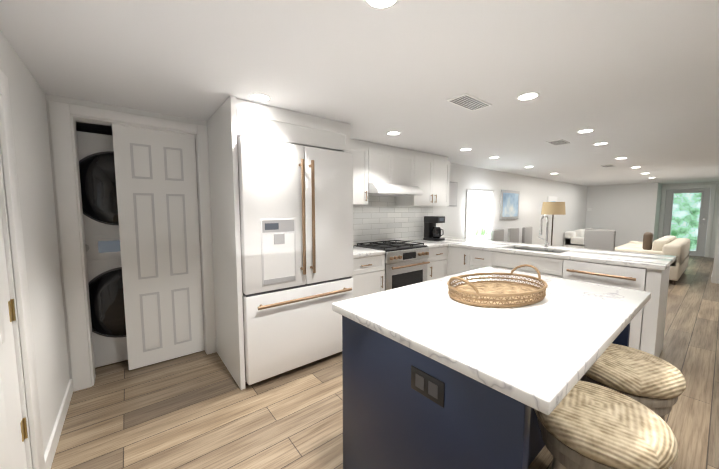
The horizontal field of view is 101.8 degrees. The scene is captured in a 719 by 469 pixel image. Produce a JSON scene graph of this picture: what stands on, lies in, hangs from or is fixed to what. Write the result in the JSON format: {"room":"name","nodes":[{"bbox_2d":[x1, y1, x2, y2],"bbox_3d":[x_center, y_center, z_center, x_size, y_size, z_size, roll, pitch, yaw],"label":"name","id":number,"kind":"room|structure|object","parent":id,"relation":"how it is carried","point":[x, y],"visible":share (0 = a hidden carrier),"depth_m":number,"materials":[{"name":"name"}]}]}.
{"room":"kitchen","nodes":[
{"label":"kitchen","id":0,"kind":"room"},
{"bbox_2d":[0,30,69,467],"bbox_3d":[-0.627,0.283,0.049,0.140,2.200,5.260,-4,6,-38],"label":"wall","id":1,"kind":"structure","parent":0,"point":[32,151],"depth_m":1.68,"materials":[{"name":"white paint"}]},
{"bbox_2d":[0,207,27,468],"bbox_3d":[-1.225,0.378,0.942,0.133,1.838,0.906,-4,6,-38],"label":"door","id":2,"kind":"structure","parent":1,"relation":"in","point":[13,432],"depth_m":1.22,"materials":[{"name":"white wood"}]},
{"bbox_2d":[0,70,44,468],"bbox_3d":[-1.275,0.323,0.894,0.150,1.980,1.160,-4,6,-38],"label":"door frame","id":3,"kind":"structure","parent":1,"relation":"attached to","point":[10,190],"depth_m":1.31,"materials":[{"name":"white wood"}]},
{"bbox_2d":[44,379,72,468],"bbox_3d":[-1.897,1.186,1.850,0.014,0.100,0.983,-4,6,-38],"label":"baseboard","id":4,"kind":"structure","parent":1,"relation":"attached to","point":[49,455],"depth_m":1.77,"materials":[{"name":"white wood"}]},
{"bbox_2d":[45,94,587,380],"bbox_3d":[2.756,-0.230,6.183,13.100,2.200,0.160,-4,6,-38],"label":"wall","id":5,"kind":"structure","parent":0,"point":[535,192],"depth_m":6.10,"materials":[{"name":"white paint"}]},
{"bbox_2d":[48,101,216,391],"bbox_3d":[-1.847,0.099,2.523,1.010,2.155,0.178,-4,6,-38],"label":"door frame","id":6,"kind":"structure","parent":5,"relation":"attached to","point":[68,185],"depth_m":2.23,"materials":[{"name":"white wood"}]},
{"bbox_2d":[112,124,203,369],"bbox_3d":[-1.763,0.123,2.616,0.585,2.066,0.042,-4,6,-38],"label":"closet door","id":7,"kind":"structure","parent":5,"relation":"in","point":[156,187],"depth_m":2.58,"materials":[{"name":"white wood"}]},
{"bbox_2d":[351,139,374,204],"bbox_3d":[-0.200,-0.727,3.453,0.627,0.747,0.346,-4,6,-38],"label":"upper cabinet","id":8,"kind":"object","parent":5,"relation":"attached to","point":[363,152],"depth_m":3.43,"materials":[{"name":"white wood"}]},
{"bbox_2d":[375,143,398,184],"bbox_3d":[0.182,-0.882,3.745,0.468,0.487,0.346,-4,6,-38],"label":"upper cabinet","id":9,"kind":"object","parent":5,"relation":"attached to","point":[386,157],"depth_m":3.66,"materials":[{"name":"white wood"}]},
{"bbox_2d":[353,195,432,245],"bbox_3d":[0.331,-0.212,4.136,2.257,0.663,0.010,-4,6,-38],"label":"backsplash","id":10,"kind":"structure","parent":5,"relation":"attached to","point":[380,218],"depth_m":4.18,"materials":[{"name":"tile"}]},
{"bbox_2d":[368,183,422,195],"bbox_3d":[0.369,-0.577,3.813,0.810,0.124,0.511,-4,6,-38],"label":"range hood","id":11,"kind":"object","parent":5,"relation":"attached to","point":[377,189],"visible":0.81,"depth_m":3.60,"materials":[{"name":"white metal"}]},
{"bbox_2d":[399,148,414,185],"bbox_3d":[0.453,-0.900,3.960,0.468,0.487,0.346,-4,6,-38],"label":"upper cabinet","id":12,"kind":"object","parent":5,"relation":"attached to","point":[406,157],"depth_m":3.89,"materials":[{"name":"white wood"}]},
{"bbox_2d":[396,151,449,205],"bbox_3d":[0.934,-0.803,4.352,0.882,0.747,0.346,-4,6,-38],"label":"upper cabinet","id":13,"kind":"object","parent":5,"relation":"attached to","point":[428,174],"depth_m":4.21,"materials":[{"name":"white wood"}]},
{"bbox_2d":[449,181,457,206],"bbox_3d":[1.636,-0.709,5.130,0.270,0.430,0.022,-4,6,-38],"label":"electrical panel","id":14,"kind":"object","parent":5,"relation":"attached to","point":[453,193],"visible":0.71,"depth_m":5.12,"materials":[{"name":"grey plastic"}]},
{"bbox_2d":[465,189,493,239],"bbox_3d":[2.386,-0.353,5.729,1.030,1.020,0.068,-4,6,-38],"label":"window","id":15,"kind":"structure","parent":5,"relation":"in","point":[479,216],"depth_m":5.71,"materials":[{"name":"white glass"}]},
{"bbox_2d":[500,190,519,219],"bbox_3d":[3.352,-0.658,6.499,0.850,0.640,0.030,-4,6,-38],"label":"picture","id":16,"kind":"object","parent":5,"relation":"attached to","point":[509,204],"visible":1,"depth_m":6.45,"materials":[{"name":"blue paper"}]},
{"bbox_2d":[547,196,556,217],"bbox_3d":[5.316,-0.758,8.059,0.670,0.580,0.030,-4,6,-38],"label":"picture","id":17,"kind":"object","parent":5,"relation":"attached to","point":[551,199],"visible":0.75,"depth_m":7.98,"materials":[{"name":"white"}]},
{"bbox_2d":[0,0,718,185],"bbox_3d":[4.344,-1.280,4.818,14.320,0.120,6.710,-4,6,-38],"label":"ceiling","id":18,"kind":"structure","parent":0,"point":[636,82],"depth_m":1.70,"materials":[{"name":"white paint"}]},
{"bbox_2d":[249,93,270,100],"bbox_3d":[-0.718,-0.991,2.113,0.150,0.004,0.150,-4,6,-38],"label":"recessed light","id":19,"kind":"object","parent":18,"relation":"in","point":[259,96],"visible":1,"depth_m":2.11,"materials":[{"name":"white"}]},
{"bbox_2d":[363,0,399,9],"bbox_3d":[0.086,-0.908,1.115,0.150,0.004,0.150,-4,6,-38],"label":"recessed light","id":20,"kind":"object","parent":18,"relation":"in","point":[386,4],"visible":1,"depth_m":1.15,"materials":[{"name":"white"}]},
{"bbox_2d":[387,131,400,134],"bbox_3d":[0.362,-1.074,3.099,0.150,0.004,0.150,-4,6,-38],"label":"recessed light","id":21,"kind":"object","parent":18,"relation":"in","point":[394,133],"visible":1,"depth_m":3.10,"materials":[{"name":"white"}]},
{"bbox_2d":[446,93,491,110],"bbox_3d":[0.833,-0.997,2.211,0.360,0.009,0.160,-4,6,-38],"label":"ceiling vent","id":22,"kind":"object","parent":18,"relation":"in","point":[469,102],"visible":0.98,"depth_m":2.19,"materials":[{"name":"white metal"}]},
{"bbox_2d":[516,92,539,100],"bbox_3d":[1.209,-0.990,2.095,0.150,0.004,0.150,-4,6,-38],"label":"recessed light","id":23,"kind":"object","parent":18,"relation":"in","point":[528,96],"visible":1,"depth_m":2.09,"materials":[{"name":"white"}]},
{"bbox_2d":[546,139,569,145],"bbox_3d":[2.388,-1.105,3.507,0.300,0.009,0.160,-4,6,-38],"label":"ceiling vent","id":24,"kind":"object","parent":18,"relation":"in","point":[558,142],"visible":1,"depth_m":3.49,"materials":[{"name":"white metal"}]},
{"bbox_2d":[577,129,594,132],"bbox_3d":[2.331,-1.067,3.012,0.150,0.004,0.150,-4,6,-38],"label":"recessed light","id":25,"kind":"object","parent":18,"relation":"in","point":[585,130],"visible":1,"depth_m":3.02,"materials":[{"name":"white"}]},
{"bbox_2d":[51,255,718,468],"bbox_3d":[4.344,1.032,5.011,14.320,0.120,6.710,-4,6,-38],"label":"floor","id":26,"kind":"structure","parent":0,"point":[200,410],"depth_m":2.01,"materials":[{"name":"brown wood"}]},
{"bbox_2d":[76,131,127,367],"bbox_3d":[-2.328,0.132,2.874,0.690,2.030,0.795,-4,6,-38],"label":"dryer","id":27,"kind":"object","parent":26,"relation":"on","point":[100,210],"visible":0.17,"depth_m":2.50,"materials":[{"name":"white"}]},
{"bbox_2d":[207,95,350,389],"bbox_3d":[-0.737,0.054,2.807,1.085,2.197,0.787,-4,6,-38],"label":"surround","id":28,"kind":"object","parent":26,"relation":"on","point":[231,119],"visible":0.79,"depth_m":2.35,"materials":[{"name":"white wood"}]},
{"bbox_2d":[237,134,352,384],"bbox_3d":[-0.686,0.192,2.756,1.007,1.930,0.893,-4,6,-38],"label":"refrigerator","id":29,"kind":"object","parent":26,"relation":"on","point":[296,217],"visible":0.9,"depth_m":2.37,"materials":[{"name":"white metal"}]},
{"bbox_2d":[352,255,384,297],"bbox_3d":[-0.131,0.661,3.451,0.591,0.880,0.616,-4,6,-38],"label":"base cabinet","id":30,"kind":"object","parent":26,"relation":"on","point":[368,276],"depth_m":3.23,"materials":[{"name":"white wood"}]},
{"bbox_2d":[353,246,385,257],"bbox_3d":[-0.127,0.203,3.408,0.593,0.040,0.627,-4,6,-38],"label":"countertop","id":31,"kind":"structure","parent":30,"relation":"on","point":[358,252],"depth_m":3.30,"materials":[{"name":"stone"}]},
{"bbox_2d":[354,240,429,290],"bbox_3d":[0.433,0.581,3.830,0.764,0.935,0.682,-4,6,-38],"label":"range","id":32,"kind":"object","parent":26,"relation":"on","point":[406,263],"visible":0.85,"depth_m":3.59,"materials":[{"name":"silver metal"}]},
{"bbox_2d":[427,246,447,280],"bbox_3d":[0.896,0.595,4.237,0.462,0.880,0.661,-4,6,-38],"label":"base cabinet","id":33,"kind":"object","parent":26,"relation":"on","point":[437,267],"depth_m":4.00,"materials":[{"name":"white wood"}]},
{"bbox_2d":[397,240,447,248],"bbox_3d":[0.866,0.137,4.195,0.409,0.040,0.627,-4,6,-38],"label":"countertop","id":34,"kind":"structure","parent":33,"relation":"on","point":[431,244],"depth_m":4.09,"materials":[{"name":"stone"}]},
{"bbox_2d":[418,237,675,269],"bbox_3d":[2.040,0.172,3.780,0.864,0.040,2.742,-4,6,-38],"label":"countertop","id":35,"kind":"structure","parent":33,"relation":"on","point":[646,260],"depth_m":3.17,"materials":[{"name":"stone"}]},
{"bbox_2d":[423,216,444,240],"bbox_3d":[1.170,-0.096,4.503,0.200,0.370,0.302,-4,6,-38],"label":"coffee maker","id":36,"kind":"object","parent":35,"relation":"on","point":[432,231],"visible":1,"depth_m":4.45,"materials":[{"name":"black plastic"}]},
{"bbox_2d":[501,248,561,258],"bbox_3d":[2.126,0.306,3.558,0.424,0.189,0.664,-4,6,-38],"label":"sink","id":37,"kind":"object","parent":35,"relation":"in","point":[534,250],"visible":0.04,"depth_m":3.64,"materials":[{"name":"silver metal"}]},
{"bbox_2d":[538,214,548,246],"bbox_3d":[2.265,-0.045,3.650,0.243,0.411,0.129,-4,6,-38],"label":"faucet","id":38,"kind":"object","parent":35,"relation":"on","point":[546,243],"visible":1,"depth_m":3.66,"materials":[{"name":"silver metal"}]},
{"bbox_2d":[448,246,471,275],"bbox_3d":[1.570,0.599,4.198,0.664,0.880,0.354,-4,6,-38],"label":"base cabinet","id":39,"kind":"object","parent":26,"relation":"on","point":[458,258],"depth_m":4.00,"materials":[{"name":"white wood"}]},
{"bbox_2d":[342,315,630,468],"bbox_3d":[0.742,0.814,1.625,1.457,0.879,0.883,-4,6,-38],"label":"kitchen island","id":40,"kind":"object","parent":26,"relation":"on","point":[435,376],"depth_m":1.12,"materials":[{"name":"blue paint"}]},
{"bbox_2d":[332,267,650,414],"bbox_3d":[0.761,0.357,1.568,1.530,0.040,0.970,-4,6,-38],"label":"island countertop","id":41,"kind":"structure","parent":40,"relation":"on","point":[533,355],"depth_m":1.15,"materials":[{"name":"white stone"}]},
{"bbox_2d":[447,264,547,307],"bbox_3d":[0.761,0.263,1.617,0.646,0.134,0.436,-4,6,-38],"label":"rattan tray","id":42,"kind":"object","parent":41,"relation":"on","point":[498,294],"visible":1,"depth_m":1.59,"materials":[{"name":"brown wicker"}]},
{"bbox_2d":[468,249,519,271],"bbox_3d":[1.791,0.619,3.957,0.619,0.880,0.420,-4,6,-38],"label":"base cabinet","id":43,"kind":"object","parent":26,"relation":"on","point":[480,258],"depth_m":3.61,"materials":[{"name":"white wood"}]},
{"bbox_2d":[491,229,503,241],"bbox_3d":[2.897,0.408,5.753,0.420,1.001,0.450,-4,6,-38],"label":"dining chair","id":44,"kind":"object","parent":26,"relation":"on","point":[497,234],"visible":0.1,"depth_m":5.81,"materials":[{"name":"grey fabric"}]},
{"bbox_2d":[507,228,518,242],"bbox_3d":[3.444,0.372,6.187,0.420,1.001,0.450,-4,6,-38],"label":"dining chair","id":45,"kind":"object","parent":26,"relation":"on","point":[513,234],"visible":0.19,"depth_m":6.23,"materials":[{"name":"grey fabric"}]},
{"bbox_2d":[522,227,532,243],"bbox_3d":[3.992,0.336,6.621,0.420,1.001,0.450,-4,6,-38],"label":"dining chair","id":46,"kind":"object","parent":26,"relation":"on","point":[527,235],"visible":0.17,"depth_m":6.66,"materials":[{"name":"grey fabric"}]},
{"bbox_2d":[541,202,565,245],"bbox_3d":[3.751,0.141,5.701,0.400,1.540,0.400,-4,6,-38],"label":"floor lamp","id":47,"kind":"object","parent":26,"relation":"on","point":[553,208],"visible":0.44,"depth_m":5.51,"materials":[{"name":"beige fabric"}]},
{"bbox_2d":[563,228,591,247],"bbox_3d":[7.084,0.237,8.999,1.700,0.800,0.870,-4,6,-38],"label":"loveseat","id":48,"kind":"object","parent":26,"relation":"on","point":[575,238],"visible":0.44,"depth_m":8.66,"materials":[{"name":"white fabric"}]},
{"bbox_2d":[583,229,615,250],"bbox_3d":[3.184,0.497,3.970,0.405,1.120,0.336,-4,6,-38],"label":"counter chair","id":49,"kind":"object","parent":26,"relation":"on","point":[600,239],"visible":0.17,"depth_m":4.01,"materials":[{"name":"grey fabric"}]},
{"bbox_2d":[562,259,646,349],"bbox_3d":[2.504,0.703,2.979,0.647,0.874,0.615,-4,6,-38],"label":"dishwasher","id":50,"kind":"object","parent":26,"relation":"on","point":[633,278],"visible":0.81,"depth_m":2.70,"materials":[{"name":"white"}]},
{"bbox_2d":[534,380,677,468],"bbox_3d":[0.853,0.954,1.075,0.400,0.695,0.400,4,6,39],"label":"stool","id":51,"kind":"object","parent":26,"relation":"on","point":[585,425],"visible":0.88,"depth_m":0.95,"materials":[{"name":"beige wicker"}]},
{"bbox_2d":[580,343,685,468],"bbox_3d":[1.258,0.926,1.416,0.400,0.695,0.400,-2,5,-18],"label":"stool","id":52,"kind":"object","parent":26,"relation":"on","point":[656,385],"visible":0.48,"depth_m":1.26,"materials":[{"name":"beige wicker"}]},
{"bbox_2d":[615,235,689,284],"bbox_3d":[6.389,0.452,6.429,2.200,0.800,1.050,-4,6,-38],"label":"sofa","id":53,"kind":"object","parent":26,"relation":"on","point":[679,248],"visible":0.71,"depth_m":5.70,"materials":[{"name":"beige fabric"}]},
{"bbox_2d":[642,232,652,249],"bbox_3d":[5.991,0.136,6.066,0.400,0.360,0.140,-5,7,-44],"label":"pillow","id":54,"kind":"object","parent":53,"relation":"on","point":[647,240],"visible":0.94,"depth_m":5.93,"materials":[{"name":"brown fabric"}]},
{"bbox_2d":[585,183,660,246],"bbox_3d":[8.405,-0.506,9.479,0.140,2.200,1.700,-4,6,-38],"label":"wall","id":55,"kind":"structure","parent":0,"point":[628,213],"depth_m":9.30,"materials":[{"name":"white paint"}]},
{"bbox_2d":[653,184,664,241],"bbox_3d":[9.256,-0.478,9.142,0.750,2.200,0.170,-4,6,-38],"label":"wall","id":56,"kind":"structure","parent":0,"point":[659,192],"depth_m":9.15,"materials":[{"name":"white paint"}]},
{"bbox_2d":[662,182,718,257],"bbox_3d":[10.025,-0.457,8.891,0.140,2.200,1.520,-4,6,-38],"label":"wall","id":57,"kind":"structure","parent":0,"point":[716,204],"depth_m":8.48,"materials":[{"name":"white paint"}]},
{"bbox_2d":[658,184,715,256],"bbox_3d":[9.918,-0.417,8.900,0.020,2.120,1.080,-4,6,-38],"label":"door frame","id":58,"kind":"structure","parent":57,"relation":"attached to","point":[710,219],"depth_m":8.59,"materials":[{"name":"white wood"}]},
{"bbox_2d":[663,188,710,255],"bbox_3d":[9.940,-0.377,8.920,0.115,2.013,0.890,-4,6,-38],"label":"entry door","id":59,"kind":"structure","parent":57,"relation":"in","point":[686,213],"depth_m":8.85,"materials":[{"name":"white"}]},
{"bbox_2d":[712,215,718,283],"bbox_3d":[8.639,-0.291,6.914,4.780,2.200,0.140,-4,6,-38],"label":"wall","id":60,"kind":"structure","parent":0,"point":[715,276],"depth_m":5.51,"materials":[{"name":"white paint"}]}
]}

